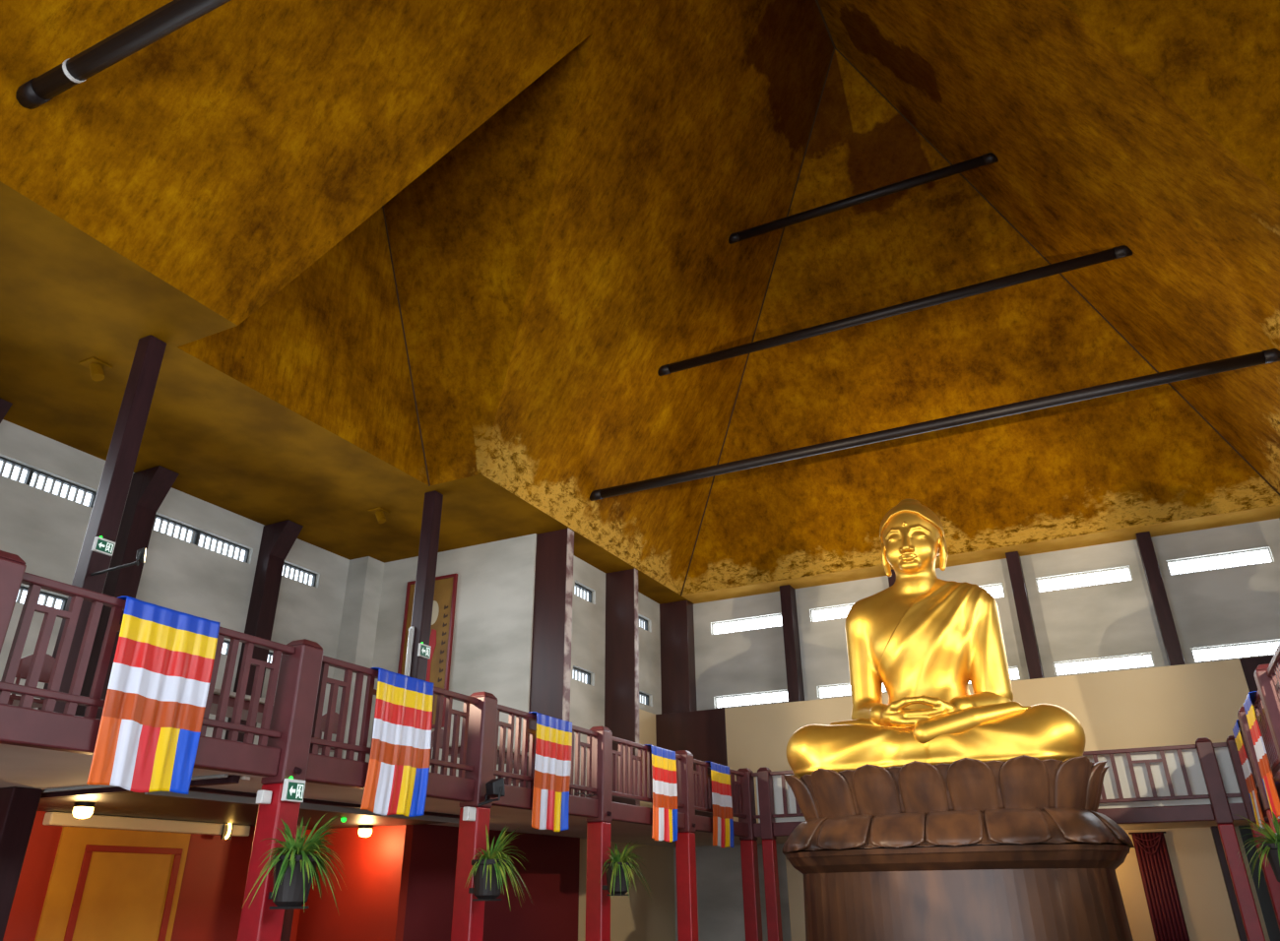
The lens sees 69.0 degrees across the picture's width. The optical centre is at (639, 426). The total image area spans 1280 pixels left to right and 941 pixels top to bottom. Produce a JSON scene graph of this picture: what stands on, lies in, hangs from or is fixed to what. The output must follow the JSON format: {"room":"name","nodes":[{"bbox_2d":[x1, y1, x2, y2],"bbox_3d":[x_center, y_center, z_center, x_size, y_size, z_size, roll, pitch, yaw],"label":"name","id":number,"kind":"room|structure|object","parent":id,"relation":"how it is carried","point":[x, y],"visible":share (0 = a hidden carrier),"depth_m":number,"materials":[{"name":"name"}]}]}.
{"room":"house of worship","nodes":[
{"label":"house of worship","id":0,"kind":"room"},
{"bbox_2d":[2,811,311,940],"bbox_3d":[-7.910,5.835,10.822,0.200,2.670,10.420,-13,-29,23],"label":"wall","id":1,"kind":"structure","parent":0,"point":[210,903],"depth_m":13.46,"materials":[{"name":"red paint"}]},
{"bbox_2d":[34,827,191,940],"bbox_3d":[-6.956,6.637,12.199,0.070,2.460,1.940,-13,-29,23],"label":"wall panel","id":2,"kind":"object","parent":1,"relation":"attached to","point":[104,884],"visible":1,"depth_m":12.37,"materials":[{"name":"orange paint"}]},
{"bbox_2d":[42,812,250,836],"bbox_3d":[-6.774,5.595,13.042,0.160,0.153,3.200,-13,-29,23],"label":"beam","id":3,"kind":"structure","parent":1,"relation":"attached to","point":[63,819],"depth_m":12.76,"materials":[{"name":"wood"}]},
{"bbox_2d":[0,419,349,755],"bbox_3d":[-9.424,4.909,15.773,0.300,8.810,12.630,-13,-29,23],"label":"wall","id":4,"kind":"structure","parent":0,"point":[47,531],"depth_m":17.84,"materials":[{"name":"grey paint"}]},
{"bbox_2d":[15,585,67,610],"bbox_3d":[-10.360,2.617,14.909,0.120,0.300,2.380,-13,-29,23],"label":"window","id":5,"kind":"structure","parent":4,"relation":"in","point":[44,599],"depth_m":15.63,"materials":[{"name":"grey"}]},
{"bbox_2d":[0,456,97,508],"bbox_3d":[-10.377,0.885,15.782,0.120,0.340,2.380,-13,-29,23],"label":"window","id":6,"kind":"structure","parent":4,"relation":"in","point":[9,469],"depth_m":16.05,"materials":[{"name":"grey"}]},
{"bbox_2d":[152,514,249,563],"bbox_3d":[-8.842,2.244,18.507,0.120,0.340,2.560,-13,-29,23],"label":"window","id":7,"kind":"structure","parent":4,"relation":"in","point":[165,526],"depth_m":18.60,"materials":[{"name":"grey"}]},
{"bbox_2d":[281,562,317,586],"bbox_3d":[-7.689,3.264,20.552,0.120,0.340,1.320,-13,-29,23],"label":"window","id":8,"kind":"structure","parent":4,"relation":"in","point":[292,572],"depth_m":20.74,"materials":[{"name":"grey"}]},
{"bbox_2d":[329,556,383,761],"bbox_3d":[-6.462,5.829,20.822,0.580,5.860,0.560,-13,-29,23],"label":"pilaster","id":9,"kind":"object","parent":4,"relation":"attached to","point":[359,617],"depth_m":21.26,"materials":[{"name":"grey paint"}]},
{"bbox_2d":[295,825,413,940],"bbox_3d":[-4.542,7.716,14.619,2.000,2.670,0.180,-13,-29,23],"label":"wall","id":10,"kind":"structure","parent":0,"point":[371,902],"depth_m":14.67,"materials":[{"name":"red paint"}]},
{"bbox_2d":[365,533,536,786],"bbox_3d":[-4.358,6.827,19.677,4.830,8.810,0.300,-13,-29,23],"label":"wall","id":11,"kind":"structure","parent":0,"point":[492,634],"depth_m":20.31,"materials":[{"name":"grey paint"}]},
{"bbox_2d":[397,580,415,675],"bbox_3d":[-5.253,4.561,21.074,0.238,2.136,0.080,-13,-29,23],"label":"framed picture","id":12,"kind":"object","parent":11,"relation":"attached to","point":[410,596],"depth_m":21.12,"materials":[{"name":"red"}]},
{"bbox_2d":[425,574,457,690],"bbox_3d":[-4.355,4.545,20.576,0.638,2.577,0.080,-13,-29,23],"label":"framed picture","id":13,"kind":"object","parent":11,"relation":"attached to","point":[441,633],"depth_m":20.59,"materials":[{"name":"red"}]},
{"bbox_2d":[525,528,574,788],"bbox_3d":[-2.114,5.036,19.336,1.420,5.860,0.250,-13,-29,23],"label":"pillar","id":14,"kind":"structure","parent":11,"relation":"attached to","point":[550,663],"depth_m":19.46,"materials":[{"name":"paint"}]},
{"bbox_2d":[402,824,579,940],"bbox_3d":[-2.459,8.608,16.429,0.100,2.670,5.300,-13,-29,23],"label":"wall","id":15,"kind":"structure","parent":0,"point":[549,873],"depth_m":16.71,"materials":[{"name":"red paint"}]},
{"bbox_2d":[569,555,661,797],"bbox_3d":[-0.811,7.700,21.479,0.300,8.810,6.470,-13,-29,23],"label":"wall","id":16,"kind":"structure","parent":0,"point":[588,636],"depth_m":22.02,"materials":[{"name":"grey paint"}]},
{"bbox_2d":[604,569,639,806],"bbox_3d":[-0.425,6.225,21.728,0.810,5.860,0.180,-13,-29,23],"label":"pillar","id":17,"kind":"structure","parent":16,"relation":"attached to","point":[621,672],"depth_m":21.95,"materials":[{"name":"paint"}]},
{"bbox_2d":[639,708,656,808],"bbox_3d":[-0.150,8.180,22.256,0.060,2.840,2.430,-13,-29,23],"label":"wall panel","id":18,"kind":"object","parent":16,"relation":"attached to","point":[647,721],"visible":0.21,"depth_m":23.17,"materials":[{"name":"paint"}]},
{"bbox_2d":[655,707,727,818],"bbox_3d":[1.268,8.490,22.898,1.950,2.840,0.100,-13,-29,23],"label":"wall panel","id":19,"kind":"object","parent":16,"relation":"attached to","point":[702,734],"visible":0.44,"depth_m":23.17,"materials":[{"name":"brown wood"}]},
{"bbox_2d":[0,743,1250,847],"bbox_3d":[-0.501,5.438,13.403,17.300,0.230,20.900,-13,-29,23],"label":"floor","id":20,"kind":"structure","parent":0,"point":[20,766],"depth_m":10.61,"materials":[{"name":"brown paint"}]},
{"bbox_2d":[7,653,55,708],"bbox_3d":[-6.064,2.689,9.085,0.443,0.891,0.440,-13,-29,23],"label":"wooden chair","id":21,"kind":"object","parent":20,"relation":"on","point":[25,663],"visible":0.36,"depth_m":9.05,"materials":[{"name":"red wood"}]},
{"bbox_2d":[37,334,166,713],"bbox_3d":[-6.952,1.395,12.021,0.340,5.860,0.350,-13,-29,23],"label":"timber post","id":22,"kind":"object","parent":20,"relation":"on","point":[106,514],"visible":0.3,"depth_m":12.26,"materials":[{"name":"red wood"}]},
{"bbox_2d":[91,535,115,556],"bbox_3d":[-6.819,1.517,11.848,0.060,0.204,0.260,-13,-29,23],"label":"exit sign","id":23,"kind":"object","parent":22,"relation":"attached to","point":[101,545],"visible":1,"depth_m":11.81,"materials":[{"name":"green plastic"}]},
{"bbox_2d":[74,465,179,719],"bbox_3d":[-9.033,3.492,16.115,0.720,5.840,0.420,-13,-29,23],"label":"column","id":24,"kind":"structure","parent":20,"relation":"on","point":[149,487],"depth_m":16.73,"materials":[{"name":"red wood"}]},
{"bbox_2d":[41,773,228,793],"bbox_3d":[-6.037,3.825,9.805,4.700,0.030,0.040,-13,-29,23],"label":"batten","id":25,"kind":"object","parent":20,"relation":"attached to","point":[223,775],"visible":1,"depth_m":9.60,"materials":[{"name":"brown wood"}]},
{"bbox_2d":[40,774,240,799],"bbox_3d":[-5.983,3.890,9.892,4.700,0.070,0.080,-13,-29,23],"label":"batten","id":26,"kind":"object","parent":20,"relation":"attached to","point":[232,779],"visible":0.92,"depth_m":9.62,"materials":[{"name":"red wood"}]},
{"bbox_2d":[0,572,295,776],"bbox_3d":[-4.261,2.285,8.221,0.150,1.260,2.914,-13,-29,23],"label":"balustrade","id":27,"kind":"object","parent":20,"relation":"on","point":[21,726],"visible":0.67,"depth_m":7.68,"materials":[{"name":"red paint"}]},
{"bbox_2d":[86,595,220,794],"bbox_3d":[-4.233,2.358,8.094,0.202,1.545,1.023,-13,-29,23],"label":"striped flag","id":28,"kind":"object","parent":27,"relation":"hanging from","point":[148,738],"visible":1,"depth_m":8.03,"materials":[{"name":"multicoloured fabric"}]},
{"bbox_2d":[37,791,444,830],"bbox_3d":[-5.339,5.230,12.572,3.150,0.040,5.550,-13,-29,23],"label":"balcony underside","id":29,"kind":"object","parent":20,"relation":"attached to","point":[134,804],"visible":0.58,"depth_m":11.96,"materials":[{"name":"beige paint"}]},
{"bbox_2d":[209,688,274,744],"bbox_3d":[-4.605,3.495,10.552,0.700,0.745,1.700,-13,-29,23],"label":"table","id":30,"kind":"object","parent":20,"relation":"on","point":[217,692],"visible":0.03,"depth_m":10.45,"materials":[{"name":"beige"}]},
{"bbox_2d":[224,520,303,744],"bbox_3d":[-7.615,4.747,18.632,0.720,5.840,0.420,-13,-29,23],"label":"column","id":31,"kind":"structure","parent":20,"relation":"on","point":[278,539],"depth_m":19.28,"materials":[{"name":"red wood"}]},
{"bbox_2d":[144,791,459,824],"bbox_3d":[-3.897,4.900,11.924,0.040,0.080,5.550,-13,-29,23],"label":"batten","id":32,"kind":"object","parent":20,"relation":"attached to","point":[192,795],"visible":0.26,"depth_m":11.55,"materials":[{"name":"brown wood"}]},
{"bbox_2d":[189,786,459,819],"bbox_3d":[-3.619,4.829,11.834,0.080,0.040,5.500,-13,-29,23],"label":"batten","id":33,"kind":"object","parent":20,"relation":"attached to","point":[194,789],"visible":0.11,"depth_m":11.16,"materials":[{"name":"red wood"}]},
{"bbox_2d":[305,655,478,802],"bbox_3d":[-2.811,3.568,10.793,0.150,1.260,2.914,-13,-29,23],"label":"balustrade","id":34,"kind":"object","parent":20,"relation":"on","point":[324,769],"visible":0.59,"depth_m":10.28,"materials":[{"name":"red paint"}]},
{"bbox_2d":[360,667,433,817],"bbox_3d":[-2.786,3.625,10.637,0.228,1.543,0.983,-13,-29,23],"label":"striped flag","id":35,"kind":"object","parent":34,"relation":"attached to","point":[397,777],"visible":1,"depth_m":10.58,"materials":[{"name":"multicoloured fabric"}]},
{"bbox_2d":[409,490,443,681],"bbox_3d":[-4.061,3.953,17.150,0.340,5.860,0.350,-13,-29,23],"label":"timber post","id":36,"kind":"object","parent":20,"relation":"on","point":[421,616],"visible":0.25,"depth_m":17.58,"materials":[{"name":"red wood"}]},
{"bbox_2d":[491,704,598,818],"bbox_3d":[-1.361,4.851,13.366,0.150,1.260,2.914,-13,-29,23],"label":"balustrade","id":37,"kind":"object","parent":20,"relation":"on","point":[516,797],"visible":0.44,"depth_m":12.95,"materials":[{"name":"red paint"}]},
{"bbox_2d":[530,711,572,831],"bbox_3d":[-1.298,4.951,13.298,0.207,1.542,0.993,-13,-29,23],"label":"striped flag","id":38,"kind":"object","parent":37,"relation":"attached to","point":[553,744],"visible":1,"depth_m":13.24,"materials":[{"name":"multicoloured fabric"}]},
{"bbox_2d":[611,736,685,829],"bbox_3d":[0.089,6.134,15.939,0.150,1.260,2.914,-13,-29,23],"label":"balustrade","id":39,"kind":"object","parent":20,"relation":"on","point":[635,787],"visible":0.55,"depth_m":15.55,"materials":[{"name":"red paint"}]},
{"bbox_2d":[644,744,677,842],"bbox_3d":[0.371,6.412,16.226,0.240,1.542,0.986,-13,-29,23],"label":"striped flag","id":40,"kind":"object","parent":39,"relation":"attached to","point":[665,785],"visible":1,"depth_m":16.17,"materials":[{"name":"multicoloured fabric"}]},
{"bbox_2d":[693,759,748,836],"bbox_3d":[1.539,7.417,18.512,0.150,1.260,2.914,-13,-29,23],"label":"balustrade","id":41,"kind":"object","parent":20,"relation":"on","point":[703,800],"visible":0.48,"depth_m":18.16,"materials":[{"name":"red paint"}]},
{"bbox_2d":[706,761,734,848],"bbox_3d":[1.567,7.482,18.369,0.217,1.546,0.992,-13,-29,23],"label":"striped flag","id":42,"kind":"object","parent":41,"relation":"attached to","point":[723,820],"visible":1,"depth_m":18.29,"materials":[{"name":"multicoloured fabric"}]},
{"bbox_2d":[769,770,804,836],"bbox_3d":[4.518,7.544,18.822,3.874,1.260,0.150,-13,-29,23],"label":"balustrade","id":43,"kind":"object","parent":20,"relation":"on","point":[782,829],"visible":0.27,"depth_m":19.30,"materials":[{"name":"red paint"}]},
{"bbox_2d":[779,584,804,702],"bbox_3d":[3.879,6.840,23.032,0.280,5.860,0.450,-13,-29,23],"label":"wall column","id":44,"kind":"structure","parent":20,"relation":"on","point":[795,682],"depth_m":23.52,"materials":[{"name":"red wood"}]},
{"bbox_2d":[724,659,1249,823],"bbox_3d":[7.103,7.122,20.292,11.120,2.830,0.100,-13,-29,23],"label":"wall panel","id":45,"kind":"object","parent":20,"relation":"on","point":[1182,704],"visible":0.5,"depth_m":19.32,"materials":[{"name":"beige paint"}]},
{"bbox_2d":[755,747,1242,823],"bbox_3d":[6.512,7.094,18.192,8.950,1.000,0.030,-13,-29,23],"label":"railing","id":46,"kind":"object","parent":20,"relation":"on","point":[1190,757],"visible":0.07,"depth_m":16.92,"materials":[{"name":"white"}]},
{"bbox_2d":[1005,551,1044,679],"bbox_3d":[8.879,5.664,20.800,0.280,5.860,0.450,-13,-29,23],"label":"wall column","id":47,"kind":"structure","parent":20,"relation":"on","point":[1031,650],"depth_m":21.25,"materials":[{"name":"red wood"}]},
{"bbox_2d":[1083,744,1215,824],"bbox_3d":[8.219,6.673,17.171,3.884,1.260,0.150,-13,-29,23],"label":"balustrade","id":48,"kind":"object","parent":20,"relation":"on","point":[1201,812],"visible":0.51,"depth_m":16.64,"materials":[{"name":"red paint"}]},
{"bbox_2d":[1128,832,1189,940],"bbox_3d":[9.898,9.078,17.570,0.660,2.595,0.084,-13,-29,23],"label":"curtain","id":49,"kind":"object","parent":20,"relation":"hanging from","point":[1164,905],"visible":1,"depth_m":17.72,"materials":[{"name":"red fabric"}]},
{"bbox_2d":[1135,531,1185,665],"bbox_3d":[11.370,5.078,19.688,0.280,5.860,0.450,-13,-29,23],"label":"wall column","id":50,"kind":"structure","parent":20,"relation":"on","point":[1173,649],"depth_m":20.15,"materials":[{"name":"red wood"}]},
{"bbox_2d":[1212,742,1248,820],"bbox_3d":[10.284,6.180,16.234,0.224,1.260,0.150,-13,-29,23],"label":"balustrade","id":51,"kind":"object","parent":20,"relation":"on","point":[1239,809],"visible":1,"depth_m":15.98,"materials":[{"name":"red paint"}]},
{"bbox_2d":[577,838,675,940],"bbox_3d":[-0.274,10.717,20.654,0.050,2.670,4.900,-13,-29,23],"label":"wall","id":52,"kind":"structure","parent":0,"point":[633,918],"depth_m":21.38,"materials":[{"name":"beige paint"}]},
{"bbox_2d":[0,0,1279,604],"bbox_3d":[1.842,-7.000,15.218,25.860,11.852,26.400,-13,-29,23],"label":"ceiling","id":53,"kind":"structure","parent":0,"point":[562,187],"depth_m":17.98,"materials":[{"name":"paint"}]},
{"bbox_2d":[78,357,112,381],"bbox_3d":[-8.117,-0.807,13.838,0.336,0.286,0.320,-13,-29,23],"label":"light","id":54,"kind":"object","parent":53,"relation":"attached to","point":[96,367],"visible":1,"depth_m":13.80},
{"bbox_2d":[15,0,230,109],"bbox_3d":[-1.017,-5.029,7.774,13.128,0.255,0.255,-13,-29,23],"label":"tie beam","id":55,"kind":"structure","parent":53,"relation":"attached to","point":[174,15],"depth_m":9.69,"materials":[{"name":"black metal"}]},
{"bbox_2d":[382,205,430,486],"bbox_3d":[-4.785,-2.424,18.486,0.049,6.763,2.944,-13,-29,23],"label":"trim","id":56,"kind":"structure","parent":53,"relation":"attached to","point":[383,206],"depth_m":18.38,"materials":[{"name":"brown"}]},
{"bbox_2d":[680,48,834,595],"bbox_3d":[2.993,-2.503,24.157,0.059,11.885,8.670,12,-30,-24],"label":"trim","id":57,"kind":"structure","parent":53,"relation":"attached to","point":[834,48],"depth_m":24.09,"materials":[{"name":"brown"}]},
{"bbox_2d":[728,152,998,244],"bbox_3d":[4.843,-5.083,20.931,6.178,0.223,0.223,-13,-29,23],"label":"tie beam","id":58,"kind":"structure","parent":53,"relation":"attached to","point":[990,158],"depth_m":20.75,"materials":[{"name":"black metal"}]},
{"bbox_2d":[657,245,1132,376],"bbox_3d":[4.822,-2.287,19.411,9.911,0.223,0.223,-13,-29,23],"label":"tie beam","id":59,"kind":"structure","parent":53,"relation":"attached to","point":[1121,251],"depth_m":19.05,"materials":[{"name":"black metal"}]},
{"bbox_2d":[589,348,1279,501],"bbox_3d":[4.779,0.171,18.022,13.222,0.223,0.223,-13,-29,23],"label":"tie beam","id":60,"kind":"structure","parent":53,"relation":"attached to","point":[1272,354],"depth_m":17.40,"materials":[{"name":"black metal"}]},
{"bbox_2d":[834,48,1279,496],"bbox_3d":[9.204,-3.964,21.384,8.672,11.887,0.055,4,-27,-9],"label":"trim","id":61,"kind":"structure","parent":53,"relation":"attached to","point":[921,134],"depth_m":21.05,"materials":[{"name":"brown"}]},
{"bbox_2d":[673,518,1279,940],"bbox_3d":[7.811,7.379,21.016,16.200,8.810,0.300,-13,-29,23],"label":"wall","id":62,"kind":"structure","parent":0,"point":[1239,605],"depth_m":21.54,"materials":[{"name":"grey paint"}]},
{"bbox_2d":[659,600,697,713],"bbox_3d":[1.027,7.510,24.305,0.810,5.860,0.450,-13,-29,23],"label":"pilaster","id":63,"kind":"object","parent":62,"relation":"attached to","point":[676,625],"visible":0.47,"depth_m":24.76,"materials":[{"name":"brown wood"}]},
{"bbox_2d":[711,614,781,635],"bbox_3d":[2.881,5.317,24.835,2.000,0.340,0.120,-13,-29,23],"label":"window","id":64,"kind":"structure","parent":62,"relation":"in","point":[771,620],"depth_m":24.86,"materials":[{"name":"grey"}]},
{"bbox_2d":[715,690,788,708],"bbox_3d":[2.899,7.050,23.961,2.000,0.300,0.120,-13,-29,23],"label":"window","id":65,"kind":"structure","parent":62,"relation":"in","point":[775,696],"depth_m":23.97,"materials":[{"name":"grey"}]},
{"bbox_2d":[810,604,853,622],"bbox_3d":[5.346,4.738,23.735,2.000,0.340,0.120,-13,-29,23],"label":"window","id":66,"kind":"structure","parent":62,"relation":"in","point":[835,612],"depth_m":23.96,"materials":[{"name":"grey"}]},
{"bbox_2d":[817,683,887,699],"bbox_3d":[5.363,6.470,22.861,2.000,0.300,0.120,-13,-29,23],"label":"window","id":67,"kind":"structure","parent":62,"relation":"in","point":[843,689],"depth_m":23.10,"materials":[{"name":"grey"}]},
{"bbox_2d":[1035,567,1132,592],"bbox_3d":[10.265,3.581,21.540,2.000,0.340,0.120,-13,-29,23],"label":"window","id":68,"kind":"structure","parent":62,"relation":"in","point":[1119,574],"depth_m":21.55,"materials":[{"name":"grey"}]},
{"bbox_2d":[1053,653,1154,675],"bbox_3d":[10.283,5.313,20.666,2.000,0.300,0.120,-13,-29,23],"label":"window","id":69,"kind":"structure","parent":62,"relation":"in","point":[1143,660],"depth_m":20.67,"materials":[{"name":"grey"}]},
{"bbox_2d":[1166,547,1273,575],"bbox_3d":[12.711,3.006,20.448,1.980,0.340,0.120,-13,-29,23],"label":"window","id":70,"kind":"structure","parent":62,"relation":"in","point":[1263,555],"depth_m":20.45,"materials":[{"name":"grey"}]},
{"bbox_2d":[1190,640,1279,662],"bbox_3d":[12.729,4.738,19.574,1.980,0.300,0.120,-13,-29,23],"label":"window","id":71,"kind":"structure","parent":62,"relation":"in","point":[1267,648],"depth_m":19.66,"materials":[{"name":"grey"}]},
{"bbox_2d":[784,826,1270,940],"bbox_3d":[7.388,9.722,18.834,9.100,2.670,0.100,-13,-29,23],"label":"wall","id":72,"kind":"structure","parent":0,"point":[1204,900],"depth_m":17.69,"materials":[{"name":"beige paint"}]},
{"bbox_2d":[1238,826,1279,940],"bbox_3d":[12.649,8.427,16.372,3.000,2.670,0.110,-13,-29,23],"label":"wall panel","id":73,"kind":"object","parent":72,"relation":"attached to","point":[1268,914],"visible":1,"depth_m":17.00,"materials":[{"name":"grey"}]},
{"bbox_3d":[10.775,2.786,8.370,7.960,0.230,20.900,-13,-29,23],"label":"floor","id":74,"kind":"structure","parent":0,"visible":0},
{"bbox_2d":[1233,727,1267,818],"bbox_3d":[9.789,5.477,14.830,0.150,1.260,2.914,-13,-29,23],"label":"balustrade","id":75,"kind":"object","parent":74,"relation":"on","point":[1256,786],"visible":0.14,"depth_m":14.93,"materials":[{"name":"red paint"}]},
{"bbox_2d":[1232,719,1265,830],"bbox_3d":[9.486,5.402,14.407,0.252,1.542,0.989,-13,-29,23],"label":"striped flag","id":76,"kind":"object","parent":75,"relation":"attached to","point":[1254,800],"visible":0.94,"depth_m":14.32,"materials":[{"name":"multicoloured fabric"}]},
{"bbox_2d":[1252,689,1279,799],"bbox_3d":[8.338,4.194,12.257,0.150,1.260,2.914,-13,-29,23],"label":"balustrade","id":77,"kind":"object","parent":74,"relation":"on","point":[1269,745],"visible":0.33,"depth_m":12.43,"materials":[{"name":"red paint"}]},
{"bbox_2d":[1243,691,1279,820],"bbox_3d":[8.365,4.406,12.409,0.244,1.542,0.986,-13,-29,23],"label":"striped flag","id":78,"kind":"object","parent":77,"relation":"attached to","point":[1263,763],"visible":0.94,"depth_m":12.30,"materials":[{"name":"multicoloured fabric"}]},
{"bbox_2d":[1266,642,1279,703],"bbox_3d":[6.888,2.911,9.684,0.150,1.260,2.914,-13,-29,23],"label":"balustrade","id":79,"kind":"object","parent":74,"relation":"on","point":[1273,671],"visible":1,"depth_m":10.62,"materials":[{"name":"red paint"}]},
{"bbox_3d":[1.975,6.202,8.560,25.860,0.200,26.400,-13,-29,23],"label":"floor","id":80,"kind":"structure","parent":0,"visible":0},
{"bbox_2d":[0,550,26,653],"bbox_3d":[-4.962,2.788,6.350,0.390,4.030,0.360,-13,-29,23],"label":"railing post","id":81,"kind":"object","parent":80,"relation":"on","point":[13,567],"visible":1,"depth_m":7.13,"materials":[{"name":"red paint"}]},
{"bbox_2d":[0,786,42,940],"bbox_3d":[-6.550,5.023,9.240,0.430,2.670,0.410,-13,-29,23],"label":"square column","id":82,"kind":"structure","parent":80,"relation":"on","point":[19,805],"depth_m":9.55,"materials":[{"name":"red wood"}]},
{"bbox_2d":[236,639,323,940],"bbox_3d":[-3.511,4.071,8.922,0.390,4.030,0.360,-13,-29,23],"label":"railing post","id":83,"kind":"object","parent":80,"relation":"on","point":[295,698],"visible":0.84,"depth_m":9.12,"materials":[{"name":"red paint"}]},
{"bbox_2d":[241,813,344,915],"bbox_3d":[-3.077,4.052,8.652,0.737,0.906,0.998,-2,-27,3],"label":"potted plant","id":84,"kind":"object","parent":83,"relation":"attached to","point":[294,869],"visible":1,"depth_m":8.50,"materials":[{"name":"green plant"}]},
{"bbox_2d":[280,776,305,802],"bbox_3d":[-3.375,3.543,9.084,0.060,0.224,0.240,-13,-29,23],"label":"exit sign","id":85,"kind":"object","parent":83,"relation":"attached to","point":[292,790],"visible":1,"depth_m":9.04,"materials":[{"name":"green plastic"}]},
{"bbox_2d":[280,826,306,940],"bbox_3d":[-5.421,7.388,13.951,0.380,2.670,0.380,-13,-29,23],"label":"square column","id":86,"kind":"structure","parent":80,"relation":"on","point":[288,914],"depth_m":13.91,"materials":[{"name":"red wood"}]},
{"bbox_2d":[450,692,498,940],"bbox_3d":[-2.062,5.354,11.495,0.390,4.030,0.360,-13,-29,23],"label":"railing post","id":87,"kind":"object","parent":80,"relation":"on","point":[468,914],"visible":0.8,"depth_m":11.61,"materials":[{"name":"red paint"}]},
{"bbox_2d":[478,777,505,806],"bbox_3d":[-1.821,4.579,11.632,0.334,0.327,0.238,-13,-29,23],"label":"floodlight","id":88,"kind":"object","parent":87,"relation":"attached to","point":[493,788],"visible":1,"depth_m":11.56,"materials":[{"name":"black plastic"}]},
{"bbox_2d":[464,825,532,911],"bbox_3d":[-1.650,5.277,11.149,0.781,0.934,0.946,0,-27,-2],"label":"potted plant","id":89,"kind":"object","parent":87,"relation":"attached to","point":[488,870],"visible":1,"depth_m":10.98,"materials":[{"name":"green plant"}]},
{"bbox_2d":[585,725,612,940],"bbox_3d":[-0.611,6.637,14.068,0.390,4.030,0.360,-13,-29,23],"label":"railing post","id":90,"kind":"object","parent":80,"relation":"on","point":[598,904],"visible":0.87,"depth_m":14.11,"materials":[{"name":"red paint"}]},
{"bbox_2d":[599,840,651,900],"bbox_3d":[-0.248,6.559,13.730,0.715,0.832,0.983,-13,-29,23],"label":"potted plant","id":91,"kind":"object","parent":90,"relation":"attached to","point":[617,871],"visible":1,"depth_m":13.64,"materials":[{"name":"green plant"}]},
{"bbox_2d":[675,750,698,940],"bbox_3d":[0.839,7.920,16.641,0.390,4.030,0.360,-13,-29,23],"label":"railing post","id":92,"kind":"object","parent":80,"relation":"on","point":[686,889],"visible":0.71,"depth_m":16.63,"materials":[{"name":"red paint"}]},
{"bbox_2d":[736,768,763,940],"bbox_3d":[2.276,9.206,19.220,0.360,4.030,0.360,-13,-29,23],"label":"railing post","id":93,"kind":"object","parent":80,"relation":"on","point":[750,889],"visible":0.83,"depth_m":19.16,"materials":[{"name":"red paint"}]},
{"bbox_2d":[757,767,782,940],"bbox_3d":[2.682,9.126,19.068,0.320,4.030,0.320,-13,-29,23],"label":"railing post","id":94,"kind":"object","parent":80,"relation":"on","point":[764,780],"visible":1,"depth_m":19.12,"materials":[{"name":"red paint"}]},
{"bbox_2d":[782,755,1134,940],"bbox_3d":[4.912,7.159,14.437,5.225,3.330,4.040,-13,-29,23],"label":"pedestal","id":95,"kind":"object","parent":80,"relation":"on","point":[1020,848],"visible":1,"depth_m":13.21,"materials":[{"name":"brown wood"}]},
{"bbox_2d":[786,498,1086,777],"bbox_3d":[4.764,3.427,15.961,4.586,4.928,2.246,-16,-31,28],"label":"statue","id":96,"kind":"object","parent":95,"relation":"on","point":[924,637],"visible":0.88,"depth_m":15.34,"materials":[{"name":"gold metal"}]},
{"bbox_2d":[1210,826,1247,940],"bbox_3d":[10.961,8.768,17.015,0.350,2.670,0.330,-13,-29,23],"label":"square column","id":97,"kind":"structure","parent":80,"relation":"on","point":[1214,829],"depth_m":17.12,"materials":[{"name":"red wood"}]},
{"bbox_2d":[1195,737,1265,940],"bbox_3d":[10.083,7.385,15.765,0.320,4.030,0.320,-13,-29,23],"label":"railing post","id":98,"kind":"object","parent":80,"relation":"on","point":[1208,762],"visible":1,"depth_m":15.84,"materials":[{"name":"red paint"}]},
{"bbox_2d":[1225,735,1279,930],"bbox_3d":[10.525,7.266,15.538,0.360,4.030,0.360,-13,-29,23],"label":"railing post","id":99,"kind":"object","parent":80,"relation":"on","point":[1273,886],"visible":0.49,"depth_m":15.73,"materials":[{"name":"red paint"}]},
{"bbox_2d":[1237,706,1279,832],"bbox_3d":[9.075,5.983,12.965,0.360,4.030,0.360,-13,-29,23],"label":"railing post","id":100,"kind":"object","parent":80,"relation":"on","point":[1242,716],"visible":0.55,"depth_m":13.49,"materials":[{"name":"red paint"}]},
{"bbox_2d":[1253,663,1279,761],"bbox_3d":[7.625,4.700,10.392,0.360,4.030,0.360,-13,-29,23],"label":"railing post","id":101,"kind":"object","parent":80,"relation":"on","point":[1270,703],"visible":0.66,"depth_m":11.04,"materials":[{"name":"red paint"}]},
{"bbox_2d":[1234,811,1279,887],"bbox_3d":[7.175,4.809,10.604,0.748,0.820,0.978,-13,-29,23],"label":"potted plant","id":102,"kind":"object","parent":101,"relation":"attached to","point":[1271,847],"visible":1,"depth_m":10.52,"materials":[{"name":"green plant"}]},
{"bbox_3d":[13.385,4.361,15.143,0.300,8.810,6.470,-13,-29,23],"label":"wall","id":103,"kind":"structure","parent":0,"visible":0},
{"bbox_2d":[1239,655,1273,692],"bbox_3d":[13.196,5.685,17.575,2.530,2.840,0.100,-13,-29,23],"label":"wall panel","id":104,"kind":"object","parent":103,"relation":"attached to","point":[1248,665],"visible":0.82,"depth_m":18.50,"materials":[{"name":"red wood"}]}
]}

